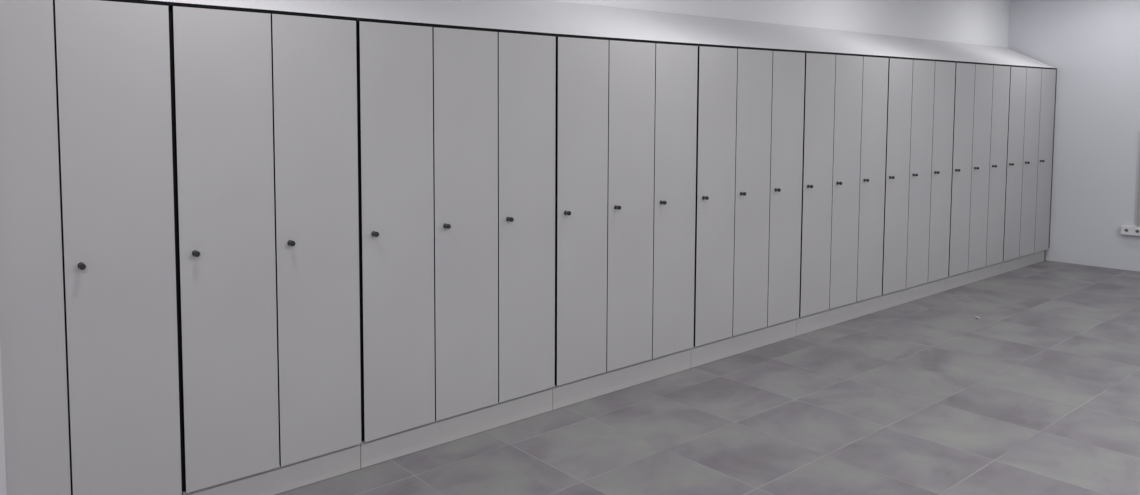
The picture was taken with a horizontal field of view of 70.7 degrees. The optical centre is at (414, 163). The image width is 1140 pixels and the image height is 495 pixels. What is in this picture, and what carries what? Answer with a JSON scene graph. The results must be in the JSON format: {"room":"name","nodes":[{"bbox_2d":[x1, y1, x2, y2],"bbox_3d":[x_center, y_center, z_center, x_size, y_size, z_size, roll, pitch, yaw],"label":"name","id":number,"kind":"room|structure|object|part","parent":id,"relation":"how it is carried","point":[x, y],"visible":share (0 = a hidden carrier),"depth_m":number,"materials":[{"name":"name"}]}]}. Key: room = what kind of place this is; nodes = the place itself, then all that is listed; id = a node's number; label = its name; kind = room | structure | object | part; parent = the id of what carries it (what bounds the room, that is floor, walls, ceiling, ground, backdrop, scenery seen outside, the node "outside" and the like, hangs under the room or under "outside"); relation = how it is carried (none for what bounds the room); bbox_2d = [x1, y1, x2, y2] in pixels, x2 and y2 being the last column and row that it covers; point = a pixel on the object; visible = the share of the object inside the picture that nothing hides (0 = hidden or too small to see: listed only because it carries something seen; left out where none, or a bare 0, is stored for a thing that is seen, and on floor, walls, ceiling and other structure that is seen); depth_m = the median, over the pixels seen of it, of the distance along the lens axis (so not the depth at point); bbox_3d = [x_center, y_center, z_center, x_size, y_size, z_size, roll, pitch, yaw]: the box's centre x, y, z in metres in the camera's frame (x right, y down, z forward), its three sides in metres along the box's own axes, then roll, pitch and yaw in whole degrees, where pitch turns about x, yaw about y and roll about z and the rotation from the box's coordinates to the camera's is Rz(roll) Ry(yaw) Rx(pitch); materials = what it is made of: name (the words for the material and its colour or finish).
{"room":"changing room","nodes":[
{"label":"changing room","id":0,"kind":"room"},
{"bbox_2d":[0,345,6,494],"bbox_3d":[-2.650,0.029,2.152,2.576,2.950,0.575,-3,4,-34],"label":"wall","id":1,"kind":"structure","parent":0,"point":[3,489],"depth_m":2.70,"materials":[{"name":"white paint"}]},
{"bbox_2d":[169,0,1009,47],"bbox_3d":[2.373,-0.246,5.870,9.924,2.950,0.120,-3,4,-34],"label":"wall","id":2,"kind":"structure","parent":0,"point":[978,22],"depth_m":6.85,"materials":[{"name":"paint"}]},
{"bbox_2d":[276,260,1139,494],"bbox_3d":[2.955,1.466,2.867,12.740,0.100,5.883,-3,4,-34],"label":"floor","id":3,"kind":"structure","parent":0,"point":[1039,393],"depth_m":4.08,"materials":[{"name":"tile"}]},
{"bbox_2d":[0,0,70,494],"bbox_3d":[-1.467,0.303,2.915,0.210,2.282,0.442,-3,4,-34],"label":"filler panel","id":4,"kind":"object","parent":3,"relation":"on","point":[32,317],"visible":1,"depth_m":2.73,"materials":[{"name":"grey laminate"}]},
{"bbox_2d":[53,0,182,494],"bbox_3d":[-1.202,0.291,3.076,0.408,2.282,0.476,-3,4,-34],"label":"tall cabinet","id":5,"kind":"object","parent":3,"relation":"on","point":[113,57],"visible":0.98,"depth_m":2.90,"materials":[{"name":"white laminate"}]},
{"bbox_3d":[-1.197,0.371,2.816,0.024,0.024,0.034,-3,4,-34],"label":"lock knob","id":6,"kind":"part","parent":5,"relation":"part of","materials":[{"name":"metal"}]},
{"bbox_2d":[169,0,360,494],"bbox_3d":[-0.697,0.265,3.422,0.818,2.282,0.476,-3,4,-34],"label":"tall cabinet","id":7,"kind":"object","parent":3,"relation":"on","point":[264,92],"visible":0.97,"depth_m":3.24,"materials":[{"name":"white laminate"}]},
{"bbox_3d":[-0.852,0.353,3.052,0.024,0.024,0.034,-3,4,-34],"label":"lock knob","id":8,"kind":"part","parent":7,"relation":"part of","materials":[{"name":"metal"}]},
{"bbox_3d":[-0.750,0.346,3.150,0.399,1.905,0.012,-3,4,-34],"label":"door","id":9,"kind":"part","parent":7,"relation":"part of","materials":[{"name":"grey laminate"}]},
{"bbox_3d":[-0.517,0.336,3.282,0.024,0.024,0.034,-3,4,-34],"label":"lock knob","id":10,"kind":"part","parent":7,"relation":"part of","materials":[{"name":"metal"}]},
{"bbox_3d":[-0.417,0.330,3.378,0.396,1.902,0.012,-3,4,-34],"label":"door","id":11,"kind":"part","parent":7,"relation":"part of","materials":[{"name":"grey laminate"}]},
{"bbox_2d":[338,0,556,467],"bbox_3d":[0.139,0.222,3.995,1.208,2.282,0.476,-3,4,-34],"label":"tall cabinet","id":12,"kind":"object","parent":3,"relation":"on","point":[456,98],"visible":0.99,"depth_m":3.79,"materials":[{"name":"white laminate"}]},
{"bbox_3d":[-0.177,0.319,3.515,0.024,0.024,0.034,-3,4,-34],"label":"lock knob","id":13,"kind":"part","parent":12,"relation":"part of","materials":[{"name":"metal"}]},
{"bbox_3d":[-0.077,0.314,3.611,0.394,1.894,0.012,-3,4,-34],"label":"door","id":14,"kind":"part","parent":12,"relation":"part of","materials":[{"name":"grey laminate"}]},
{"bbox_3d":[0.154,0.302,3.742,0.024,0.024,0.034,-3,4,-34],"label":"lock knob","id":15,"kind":"part","parent":12,"relation":"part of","materials":[{"name":"metal"}]},
{"bbox_3d":[0.252,0.296,3.837,0.392,1.885,0.012,-3,4,-34],"label":"door","id":16,"kind":"part","parent":12,"relation":"part of","materials":[{"name":"grey laminate"}]},
{"bbox_3d":[0.482,0.285,3.967,0.024,0.024,0.034,-3,4,-34],"label":"lock knob","id":17,"kind":"part","parent":12,"relation":"part of","materials":[{"name":"metal"}]},
{"bbox_3d":[0.581,0.279,4.062,0.391,1.880,0.012,-3,4,-34],"label":"door","id":18,"kind":"part","parent":12,"relation":"part of","materials":[{"name":"grey laminate"}]},
{"bbox_2d":[509,0,698,409],"bbox_3d":[1.132,0.171,4.676,1.201,2.282,0.476,-3,4,-34],"label":"tall cabinet","id":19,"kind":"object","parent":3,"relation":"on","point":[626,86],"visible":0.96,"depth_m":4.48,"materials":[{"name":"white laminate"}]},
{"bbox_3d":[0.917,0.262,4.292,0.389,1.874,0.012,-3,4,-34],"label":"door","id":20,"kind":"part","parent":19,"relation":"part of","materials":[{"name":"grey laminate"}]},
{"bbox_3d":[1.244,0.245,4.516,0.391,1.874,0.012,-3,4,-34],"label":"door","id":21,"kind":"part","parent":19,"relation":"part of","materials":[{"name":"grey laminate"}]},
{"bbox_3d":[1.572,0.228,4.741,0.391,1.874,0.012,-3,4,-34],"label":"door","id":22,"kind":"part","parent":19,"relation":"part of","materials":[{"name":"grey laminate"}]},
{"bbox_2d":[642,10,805,367],"bbox_3d":[2.125,0.120,5.356,1.207,2.282,0.476,-3,4,-34],"label":"tall cabinet","id":23,"kind":"object","parent":3,"relation":"on","point":[750,79],"visible":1,"depth_m":5.17,"materials":[{"name":"white laminate"}]},
{"bbox_3d":[1.909,0.210,4.972,0.392,1.874,0.012,-3,4,-34],"label":"door","id":24,"kind":"part","parent":23,"relation":"part of","materials":[{"name":"grey laminate"}]},
{"bbox_3d":[2.237,0.192,5.197,0.393,1.875,0.012,-3,4,-34],"label":"door","id":25,"kind":"part","parent":23,"relation":"part of","materials":[{"name":"grey laminate"}]},
{"bbox_3d":[2.567,0.175,5.423,0.392,1.877,0.012,-3,4,-34],"label":"door","id":26,"kind":"part","parent":23,"relation":"part of","materials":[{"name":"grey laminate"}]},
{"bbox_2d":[749,21,888,335],"bbox_3d":[3.122,0.069,6.039,1.208,2.282,0.476,-3,4,-34],"label":"tall cabinet","id":27,"kind":"object","parent":3,"relation":"on","point":[846,79],"visible":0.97,"depth_m":5.86,"materials":[{"name":"white laminate"}]},
{"bbox_3d":[2.904,0.157,5.654,0.392,1.880,0.012,-3,4,-34],"label":"door","id":28,"kind":"part","parent":27,"relation":"part of","materials":[{"name":"grey laminate"}]},
{"bbox_3d":[3.234,0.140,5.880,0.393,1.882,0.012,-3,4,-34],"label":"door","id":29,"kind":"part","parent":27,"relation":"part of","materials":[{"name":"grey laminate"}]},
{"bbox_3d":[3.563,0.124,6.106,0.393,1.886,0.012,-3,4,-34],"label":"door","id":30,"kind":"part","parent":27,"relation":"part of","materials":[{"name":"grey laminate"}]},
{"bbox_2d":[835,30,955,310],"bbox_3d":[4.119,0.018,6.722,1.211,2.282,0.476,-3,4,-34],"label":"tall cabinet","id":31,"kind":"object","parent":3,"relation":"on","point":[921,80],"visible":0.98,"depth_m":6.54,"materials":[{"name":"white laminate"}]},
{"bbox_3d":[3.901,0.108,6.338,0.393,1.889,0.012,-3,4,-34],"label":"door","id":32,"kind":"part","parent":31,"relation":"part of","materials":[{"name":"grey laminate"}]},
{"bbox_3d":[4.231,0.091,6.564,0.394,1.890,0.012,-3,4,-34],"label":"door","id":33,"kind":"part","parent":31,"relation":"part of","materials":[{"name":"grey laminate"}]},
{"bbox_3d":[4.561,0.075,6.790,0.393,1.891,0.012,-3,4,-34],"label":"door","id":34,"kind":"part","parent":31,"relation":"part of","materials":[{"name":"grey laminate"}]},
{"bbox_2d":[904,37,1010,290],"bbox_3d":[5.117,-0.033,7.406,1.209,2.282,0.476,-3,4,-34],"label":"tall cabinet","id":35,"kind":"object","parent":3,"relation":"on","point":[982,81],"visible":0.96,"depth_m":7.23,"materials":[{"name":"white laminate"}]},
{"bbox_3d":[4.900,0.058,7.022,0.392,1.892,0.012,-3,4,-34],"label":"door","id":36,"kind":"part","parent":35,"relation":"part of","materials":[{"name":"grey laminate"}]},
{"bbox_3d":[5.229,0.042,7.248,0.394,1.893,0.012,-3,4,-34],"label":"door","id":37,"kind":"part","parent":35,"relation":"part of","materials":[{"name":"grey laminate"}]},
{"bbox_3d":[5.559,0.026,7.474,0.393,1.894,0.012,-3,4,-34],"label":"door","id":38,"kind":"part","parent":35,"relation":"part of","materials":[{"name":"grey laminate"}]},
{"bbox_2d":[961,43,1056,273],"bbox_3d":[6.125,-0.084,8.097,1.234,2.284,0.476,-3,4,-34],"label":"tall cabinet","id":39,"kind":"object","parent":3,"relation":"on","point":[1032,81],"depth_m":7.92,"materials":[{"name":"white laminate"}]},
{"bbox_3d":[5.897,0.009,7.705,0.392,1.894,0.012,-3,4,-34],"label":"door","id":40,"kind":"part","parent":39,"relation":"part of","materials":[{"name":"grey laminate"}]},
{"bbox_3d":[6.226,-0.007,7.931,0.393,1.896,0.012,-3,4,-34],"label":"door","id":41,"kind":"part","parent":39,"relation":"part of","materials":[{"name":"grey laminate"}]},
{"bbox_3d":[6.556,-0.024,8.157,0.396,1.898,0.012,-3,4,-34],"label":"door","id":42,"kind":"part","parent":39,"relation":"part of","materials":[{"name":"grey laminate"}]},
{"bbox_3d":[6.733,-0.044,8.278,0.029,1.900,0.012,-3,4,-34],"label":"scribe strip","id":43,"kind":"part","parent":39,"relation":"part of","materials":[{"name":"white laminate"}]},
{"bbox_2d":[1008,0,1139,271],"bbox_3d":[8.109,-0.325,6.384,0.120,2.950,5.763,-3,4,-34],"label":"wall","id":44,"kind":"structure","parent":0,"point":[1093,46],"depth_m":8.02,"materials":[{"name":"paint"}]},
{"bbox_2d":[1120,225,1139,235],"bbox_3d":[7.113,0.672,7.765,0.047,0.088,0.172,-3,4,-34],"label":"wall socket","id":45,"kind":"object","parent":44,"relation":"attached to","point":[1125,230],"visible":1,"depth_m":7.76,"materials":[{"name":"white plastic"}]},
{"bbox_2d":[1136,163,1139,226],"bbox_3d":[7.146,0.154,7.696,0.026,0.950,0.047,-3,4,-34],"label":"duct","id":46,"kind":"object","parent":44,"relation":"attached to","point":[1138,203],"visible":1,"depth_m":7.71,"materials":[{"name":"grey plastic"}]}
]}

